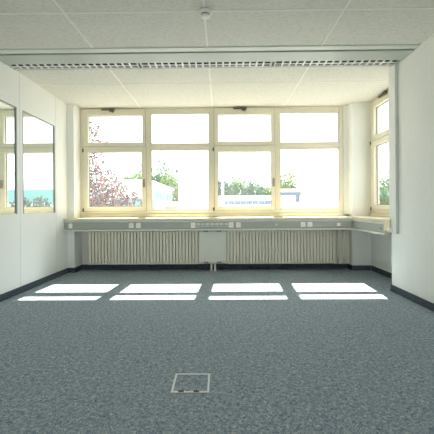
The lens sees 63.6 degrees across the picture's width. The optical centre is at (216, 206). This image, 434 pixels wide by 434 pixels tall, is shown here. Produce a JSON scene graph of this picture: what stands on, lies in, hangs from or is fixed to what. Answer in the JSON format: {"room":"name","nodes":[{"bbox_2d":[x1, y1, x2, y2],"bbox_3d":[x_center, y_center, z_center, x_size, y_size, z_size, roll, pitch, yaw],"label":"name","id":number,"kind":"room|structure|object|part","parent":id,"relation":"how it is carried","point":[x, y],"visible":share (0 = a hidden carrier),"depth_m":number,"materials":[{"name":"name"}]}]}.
{"room":"empty office room","nodes":[
{"label":"empty office room","id":0,"kind":"room"},
{"bbox_2d":[0,61,67,294],"bbox_3d":[-2.576,-0.307,1.379,0.102,2.790,9.900,0,0,1],"label":"wall","id":1,"kind":"structure","parent":0,"point":[34,246],"depth_m":4.71,"materials":[{"name":"white paint"}]},
{"bbox_2d":[0,99,17,214],"bbox_3d":[-2.527,-0.577,3.806,0.058,1.330,1.115,0,0,1],"label":"window","id":2,"kind":"structure","parent":1,"relation":"in","point":[8,112],"depth_m":4.20,"materials":[{"name":"grey"}]},
{"bbox_2d":[0,268,67,301],"bbox_3d":[-2.514,1.047,1.103,0.012,0.082,9.348,0,0,1],"label":"baseboard","id":3,"kind":"structure","parent":1,"relation":"attached to","point":[14,292],"depth_m":4.63,"materials":[{"name":"plastic"}]},
{"bbox_2d":[22,110,54,213],"bbox_3d":[-2.514,-0.578,4.929,0.058,1.330,0.870,0,0,1],"label":"window","id":4,"kind":"structure","parent":1,"relation":"in","point":[38,134],"depth_m":4.89,"materials":[{"name":"grey"}]},
{"bbox_2d":[82,214,346,263],"bbox_3d":[0.054,0.605,6.195,5.240,0.930,0.210,0,0,1],"label":"wall","id":5,"kind":"structure","parent":0,"point":[85,242],"depth_m":6.12,"materials":[{"name":"white paint"}]},
{"bbox_2d":[88,231,198,264],"bbox_3d":[-1.238,0.678,5.984,1.858,0.578,0.239,0,0,1],"label":"radiator","id":6,"kind":"object","parent":5,"relation":"attached to","point":[105,247],"visible":0.98,"depth_m":5.87,"materials":[{"name":"beige metal"}]},
{"bbox_2d":[64,219,350,230],"bbox_3d":[-0.160,0.296,5.682,4.622,0.163,0.150,0,0,1],"label":"duct","id":7,"kind":"object","parent":5,"relation":"attached to","point":[310,224],"visible":1,"depth_m":5.62,"materials":[{"name":"beige plastic"}]},
{"bbox_2d":[229,222,233,227],"bbox_3d":[0.227,0.287,5.612,0.078,0.086,0.012,0,0,1],"label":"socket","id":8,"kind":"object","parent":7,"relation":"attached to","point":[231,224],"depth_m":5.61,"materials":[{"name":"white plastic"}]},
{"bbox_2d":[236,222,240,227],"bbox_3d":[0.343,0.287,5.611,0.078,0.086,0.012,0,0,1],"label":"socket","id":9,"kind":"object","parent":7,"relation":"attached to","point":[238,224],"depth_m":5.60,"materials":[{"name":"white plastic"}]},
{"bbox_2d":[64,106,354,220],"bbox_3d":[-0.116,-0.752,5.993,4.718,1.926,0.777,0,0,1],"label":"window","id":10,"kind":"structure","parent":5,"relation":"in","point":[145,212],"depth_m":6.02,"materials":[{"name":"beige wood"}]},
{"bbox_3d":[-1.873,-1.651,6.008,0.230,0.068,0.043,0,0,1],"label":"stay arm","id":11,"kind":"part","parent":10,"relation":"part of","materials":[{"name":"brown metal"}]},
{"bbox_3d":[-1.778,-1.363,6.074,1.075,0.635,0.090,0,0,1],"label":"sash","id":12,"kind":"part","parent":10,"relation":"part of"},
{"bbox_3d":[-1.767,-0.485,6.073,1.085,1.110,0.090,0,0,1],"label":"sash","id":13,"kind":"part","parent":10,"relation":"part of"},
{"bbox_3d":[-0.112,0.191,5.818,4.718,0.040,0.427,0,0,1],"label":"sill","id":14,"kind":"part","parent":10,"relation":"part of","materials":[{"name":"white wood"}]},
{"bbox_3d":[-0.093,0.141,6.056,4.530,0.050,0.130,0,0,1],"label":"sub sill","id":15,"kind":"part","parent":10,"relation":"part of","materials":[{"name":"beige wood"}]},
{"bbox_3d":[0.468,-1.379,6.048,1.033,0.635,0.090,0,0,1],"label":"sash","id":16,"kind":"part","parent":10,"relation":"part of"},
{"bbox_3d":[0.479,-0.500,6.048,1.043,1.110,0.090,0,0,1],"label":"sash","id":17,"kind":"part","parent":10,"relation":"part of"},
{"bbox_2d":[68,263,370,272],"bbox_3d":[0.048,1.029,5.919,5.028,0.082,0.342,0,0,1],"label":"baseboard","id":18,"kind":"structure","parent":5,"relation":"attached to","point":[83,266],"depth_m":6.08,"materials":[{"name":"plastic"}]},
{"bbox_2d":[226,230,335,263],"bbox_3d":[1.071,0.661,5.958,1.821,0.578,0.239,0,0,1],"label":"radiator","id":19,"kind":"object","parent":5,"relation":"attached to","point":[243,246],"visible":0.96,"depth_m":5.84,"materials":[{"name":"beige metal"}]},
{"bbox_2d":[334,230,348,263],"bbox_3d":[2.114,0.658,5.974,0.258,0.605,0.183,0,0,1],"label":"radiator","id":20,"kind":"object","parent":5,"relation":"attached to","point":[341,236],"visible":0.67,"depth_m":5.93,"materials":[{"name":"beige metal"}]},
{"bbox_2d":[0,268,433,433],"bbox_3d":[0.003,1.170,1.300,5.240,0.200,10.000,0,0,1],"label":"floor","id":21,"kind":"structure","parent":0,"point":[283,350],"depth_m":2.54,"materials":[{"name":"carpet"}]},
{"bbox_2d":[67,104,81,267],"bbox_3d":[-2.418,-0.308,6.058,0.112,2.790,0.540,0,0,1],"label":"column","id":22,"kind":"structure","parent":21,"relation":"on","point":[73,112],"depth_m":5.79,"materials":[{"name":"white paint"}]},
{"bbox_2d":[171,373,209,392],"bbox_3d":[-0.155,1.067,2.128,0.222,0.007,0.227,0,0,1],"label":"floor outlet","id":23,"kind":"object","parent":21,"relation":"on","point":[185,382],"visible":1,"depth_m":2.12,"materials":[{"name":"white"}]},
{"bbox_2d":[199,231,226,270],"bbox_3d":[-0.073,0.733,5.960,0.464,0.675,0.261,0,0,1],"label":"radiator cover","id":24,"kind":"object","parent":21,"relation":"on","point":[212,244],"visible":0.99,"depth_m":5.84,"materials":[{"name":"white metal"}]},
{"bbox_2d":[338,103,370,264],"bbox_3d":[2.420,-0.342,6.053,0.494,2.790,0.440,0,0,1],"label":"column","id":25,"kind":"structure","parent":21,"relation":"on","point":[356,116],"depth_m":5.83,"materials":[{"name":"white paint"}]},
{"bbox_2d":[0,0,433,108],"bbox_3d":[-0.018,-1.828,1.325,5.240,0.224,10.050,0,0,1],"label":"ceiling","id":26,"kind":"structure","parent":0,"point":[24,24],"depth_m":3.56,"materials":[{"name":"white"}]},
{"bbox_2d":[8,63,140,69],"bbox_3d":[-1.722,-1.767,4.231,1.560,0.142,0.178,0,0,1],"label":"ceiling light","id":27,"kind":"object","parent":26,"relation":"attached to","point":[110,65],"visible":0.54,"depth_m":4.25,"materials":[{"name":"silver metal"}]},
{"bbox_2d":[199,8,211,18],"bbox_3d":[-0.102,-1.689,3.071,0.116,0.054,0.116,0,0,1],"label":"smoke detector","id":28,"kind":"object","parent":26,"relation":"attached to","point":[205,13],"visible":1,"depth_m":3.04,"materials":[{"name":"white plastic"}]},
{"bbox_2d":[140,62,272,68],"bbox_3d":[-0.130,-1.778,4.213,1.576,0.142,0.178,0,0,1],"label":"ceiling light","id":29,"kind":"object","parent":26,"relation":"attached to","point":[196,64],"visible":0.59,"depth_m":4.24,"materials":[{"name":"silver metal"}]},
{"bbox_2d":[0,44,419,64],"bbox_3d":[-0.167,-1.735,3.938,4.676,0.068,0.363,0,0,1],"label":"ceiling light","id":30,"kind":"object","parent":26,"relation":"attached to","point":[398,51],"visible":0.95,"depth_m":3.90,"materials":[{"name":"white metal"}]},
{"bbox_3d":[-0.169,-1.722,3.800,4.676,0.034,0.087,0,0,1],"label":"trim rail","id":31,"kind":"part","parent":30,"relation":"part of","materials":[{"name":"white metal"}]},
{"bbox_2d":[273,60,400,66],"bbox_3d":[1.425,-1.789,4.195,1.486,0.142,0.178,0,0,1],"label":"ceiling light","id":32,"kind":"object","parent":26,"relation":"attached to","point":[367,62],"visible":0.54,"depth_m":4.21,"materials":[{"name":"silver metal"}]},
{"bbox_2d":[371,213,391,272],"bbox_3d":[2.612,0.577,5.111,0.100,0.950,1.440,0,0,1],"label":"wall","id":33,"kind":"structure","parent":0,"point":[381,245],"depth_m":5.46,"materials":[{"name":"white paint"}]},
{"bbox_2d":[353,90,388,221],"bbox_3d":[2.396,-0.771,5.117,0.483,1.928,1.428,0,0,1],"label":"window","id":34,"kind":"structure","parent":33,"relation":"in","point":[377,139],"depth_m":5.67,"materials":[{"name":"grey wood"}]},
{"bbox_3d":[2.403,0.148,5.118,0.483,0.090,1.425,0,0,1],"label":"sill","id":35,"kind":"part","parent":34,"relation":"part of","materials":[{"name":"beige wood"}]},
{"bbox_3d":[2.595,-0.818,5.115,0.085,1.836,1.428,0,0,1],"label":"frame","id":36,"kind":"part","parent":34,"relation":"part of","materials":[{"name":"beige wood"}]},
{"bbox_3d":[2.572,-1.392,5.115,0.092,0.632,1.312,0,0,1],"label":"sash","id":37,"kind":"part","parent":34,"relation":"part of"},
{"bbox_3d":[2.579,-0.515,5.115,0.092,1.110,1.312,0,0,1],"label":"sash","id":38,"kind":"part","parent":34,"relation":"part of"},
{"bbox_3d":[2.506,-1.702,5.302,0.040,0.048,0.260,0,0,1],"label":"stay arm","id":39,"kind":"part","parent":34,"relation":"part of","materials":[{"name":"brown metal"}]},
{"bbox_2d":[352,219,391,234],"bbox_3d":[2.225,0.255,4.969,0.166,0.211,1.247,0,0,1],"label":"duct","id":40,"kind":"object","parent":33,"relation":"attached to","point":[375,227],"visible":0.93,"depth_m":4.80,"materials":[{"name":"beige plastic"}]},
{"bbox_2d":[392,34,433,302],"bbox_3d":[2.372,-0.342,0.383,0.460,2.790,8.020,0,0,1],"label":"wall","id":41,"kind":"structure","parent":0,"point":[413,247],"depth_m":3.84,"materials":[{"name":"white paint"}]},
{"bbox_2d":[388,64,398,233],"bbox_3d":[2.145,-0.706,4.302,0.077,2.052,0.177,0,0,1],"label":"duct","id":42,"kind":"object","parent":41,"relation":"attached to","point":[393,70],"visible":1,"depth_m":4.27,"materials":[{"name":"white plastic"}]},
{"bbox_2d":[371,265,433,311],"bbox_3d":[2.334,1.013,1.098,0.372,0.082,9.448,0,0,1],"label":"baseboard","id":43,"kind":"structure","parent":41,"relation":"attached to","point":[399,291],"depth_m":4.05,"materials":[{"name":"plastic"}]},
{"label":"outside","id":44,"kind":"structure","parent":0,"visible":0},
{"bbox_3d":[0.598,4.416,49.997,140.000,0.300,220.000,0,0,1],"label":"ground","id":45,"kind":"structure","parent":44,"visible":0},
{"bbox_2d":[90,121,141,205],"bbox_3d":[-4.289,0.805,10.548,4.562,6.991,2.590,0,0,1],"label":"tree","id":46,"kind":"object","parent":45,"relation":"on","point":[100,195],"visible":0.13,"depth_m":10.09,"materials":[{"name":"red plant"}]},
{"bbox_2d":[90,180,173,208],"bbox_3d":[-15.478,0.653,50.129,16.100,7.450,20.100,0,0,1],"label":"office building","id":47,"kind":"structure","parent":45,"relation":"on","point":[161,194],"depth_m":41.60,"materials":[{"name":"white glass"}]},
{"bbox_2d":[129,173,141,179],"bbox_3d":[-14.531,-1.005,64.656,4.994,10.757,4.408,0,0,1],"label":"broadleaf tree","id":48,"kind":"object","parent":45,"relation":"on","point":[139,177],"visible":0.05,"depth_m":64.20,"materials":[{"name":"green plant"}]},
{"bbox_2d":[131,160,153,179],"bbox_3d":[-15.742,-2.840,74.265,5.004,14.444,4.170,0,0,1],"label":"tree","id":49,"kind":"object","parent":45,"relation":"on","point":[140,171],"visible":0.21,"depth_m":73.84,"materials":[{"name":"green plant"}]},
{"bbox_2d":[152,174,163,182],"bbox_3d":[-11.459,-1.098,68.156,4.855,10.904,4.267,0,0,1],"label":"broadleaf tree","id":50,"kind":"object","parent":45,"relation":"on","point":[158,177],"visible":0.06,"depth_m":67.60,"materials":[{"name":"green plant"}]},
{"bbox_2d":[155,159,170,175],"bbox_3d":[-11.484,-2.873,74.103,3.611,14.448,3.285,0,0,1],"label":"tree","id":51,"kind":"object","parent":45,"relation":"on","point":[158,161],"visible":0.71,"depth_m":73.90,"materials":[{"name":"green plant"}]},
{"bbox_2d":[160,173,178,201],"bbox_3d":[-8.929,-1.024,64.633,4.335,10.717,4.274,0,0,1],"label":"broadleaf tree","id":52,"kind":"object","parent":45,"relation":"on","point":[171,182],"visible":0.31,"depth_m":63.88,"materials":[{"name":"green plant"}]},
{"bbox_2d":[165,202,178,208],"bbox_3d":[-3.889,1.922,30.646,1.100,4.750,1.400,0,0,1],"label":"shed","id":53,"kind":"object","parent":45,"relation":"on","point":[169,205],"visible":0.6,"depth_m":30.19,"materials":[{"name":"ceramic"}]},
{"bbox_2d":[171,163,178,182],"bbox_3d":[-8.862,-2.826,79.070,3.199,14.317,3.249,0,0,1],"label":"tree","id":54,"kind":"object","parent":45,"relation":"on","point":[176,171],"visible":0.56,"depth_m":79.05,"materials":[{"name":"green plant"}]},
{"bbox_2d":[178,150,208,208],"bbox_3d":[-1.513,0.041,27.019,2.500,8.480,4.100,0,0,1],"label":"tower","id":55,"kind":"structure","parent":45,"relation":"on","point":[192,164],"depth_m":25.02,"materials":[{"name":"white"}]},
{"bbox_2d":[221,116,223,205],"bbox_3d":[0.331,-0.832,19.997,0.398,10.200,0.398,0,0,1],"label":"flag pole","id":56,"kind":"object","parent":45,"relation":"on","point":[222,137],"visible":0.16,"depth_m":19.94,"materials":[{"name":"white"}]},
{"bbox_2d":[219,180,234,195],"bbox_3d":[1.105,-0.392,62.991,4.857,9.317,4.370,0,0,1],"label":"broadleaf tree","id":57,"kind":"object","parent":45,"relation":"on","point":[228,191],"visible":0.17,"depth_m":62.35,"materials":[{"name":"green plant"}]},
{"bbox_2d":[231,180,247,195],"bbox_3d":[3.941,-0.459,67.995,4.884,9.405,4.275,0,0,1],"label":"broadleaf tree","id":58,"kind":"object","parent":45,"relation":"on","point":[236,186],"visible":0.21,"depth_m":67.07,"materials":[{"name":"green plant"}]},
{"bbox_2d":[227,174,251,190],"bbox_3d":[4.969,-1.428,73.936,5.720,11.350,3.412,0,0,1],"label":"tree","id":59,"kind":"object","parent":45,"relation":"on","point":[232,179],"visible":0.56,"depth_m":73.75,"materials":[{"name":"green plant"}]},
{"bbox_2d":[219,195,270,205],"bbox_3d":[3.203,1.533,38.956,6.600,5.430,6.120,0,0,1],"label":"building","id":60,"kind":"structure","parent":45,"relation":"on","point":[247,200],"depth_m":35.95,"materials":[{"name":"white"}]},
{"bbox_2d":[242,181,265,195],"bbox_3d":[6.680,-0.227,62.916,4.877,8.903,4.308,0,0,1],"label":"broadleaf tree","id":61,"kind":"object","parent":45,"relation":"on","point":[250,189],"visible":0.38,"depth_m":62.31,"materials":[{"name":"green plant"}]},
{"bbox_2d":[263,186,270,194],"bbox_3d":[9.588,0.036,67.846,4.860,8.345,4.360,0,0,1],"label":"broadleaf tree","id":62,"kind":"object","parent":45,"relation":"on","point":[266,189],"visible":0.1,"depth_m":67.38,"materials":[{"name":"green plant"}]},
{"bbox_2d":[281,189,300,207],"bbox_3d":[6.191,1.337,31.407,1.950,5.780,3.150,0,0,1],"label":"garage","id":63,"kind":"structure","parent":45,"relation":"on","point":[290,198],"depth_m":29.93,"materials":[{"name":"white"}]},
{"bbox_2d":[281,171,301,193],"bbox_3d":[10.378,-0.531,49.899,3.331,9.459,3.165,0,0,36],"label":"broadleaf tree","id":64,"kind":"object","parent":45,"relation":"on","point":[285,185],"visible":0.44,"depth_m":49.53,"materials":[{"name":"green plant"}]},
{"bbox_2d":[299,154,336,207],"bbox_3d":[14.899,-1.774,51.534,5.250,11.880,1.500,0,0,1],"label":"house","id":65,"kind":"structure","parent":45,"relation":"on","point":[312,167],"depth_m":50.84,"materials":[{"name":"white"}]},
{"bbox_2d":[323,169,388,207],"bbox_3d":[22.819,-0.229,45.734,15.500,8.680,8.120,0,0,1],"label":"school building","id":66,"kind":"structure","parent":45,"relation":"on","point":[330,181],"depth_m":45.75,"materials":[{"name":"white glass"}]},
{"bbox_2d":[379,177,388,203],"bbox_3d":[7.052,1.481,14.111,3.490,5.484,2.665,0,0,1],"label":"broadleaf tree","id":67,"kind":"object","parent":45,"relation":"on","point":[383,189],"visible":0.05,"depth_m":13.97,"materials":[{"name":"green plant"}]}
]}

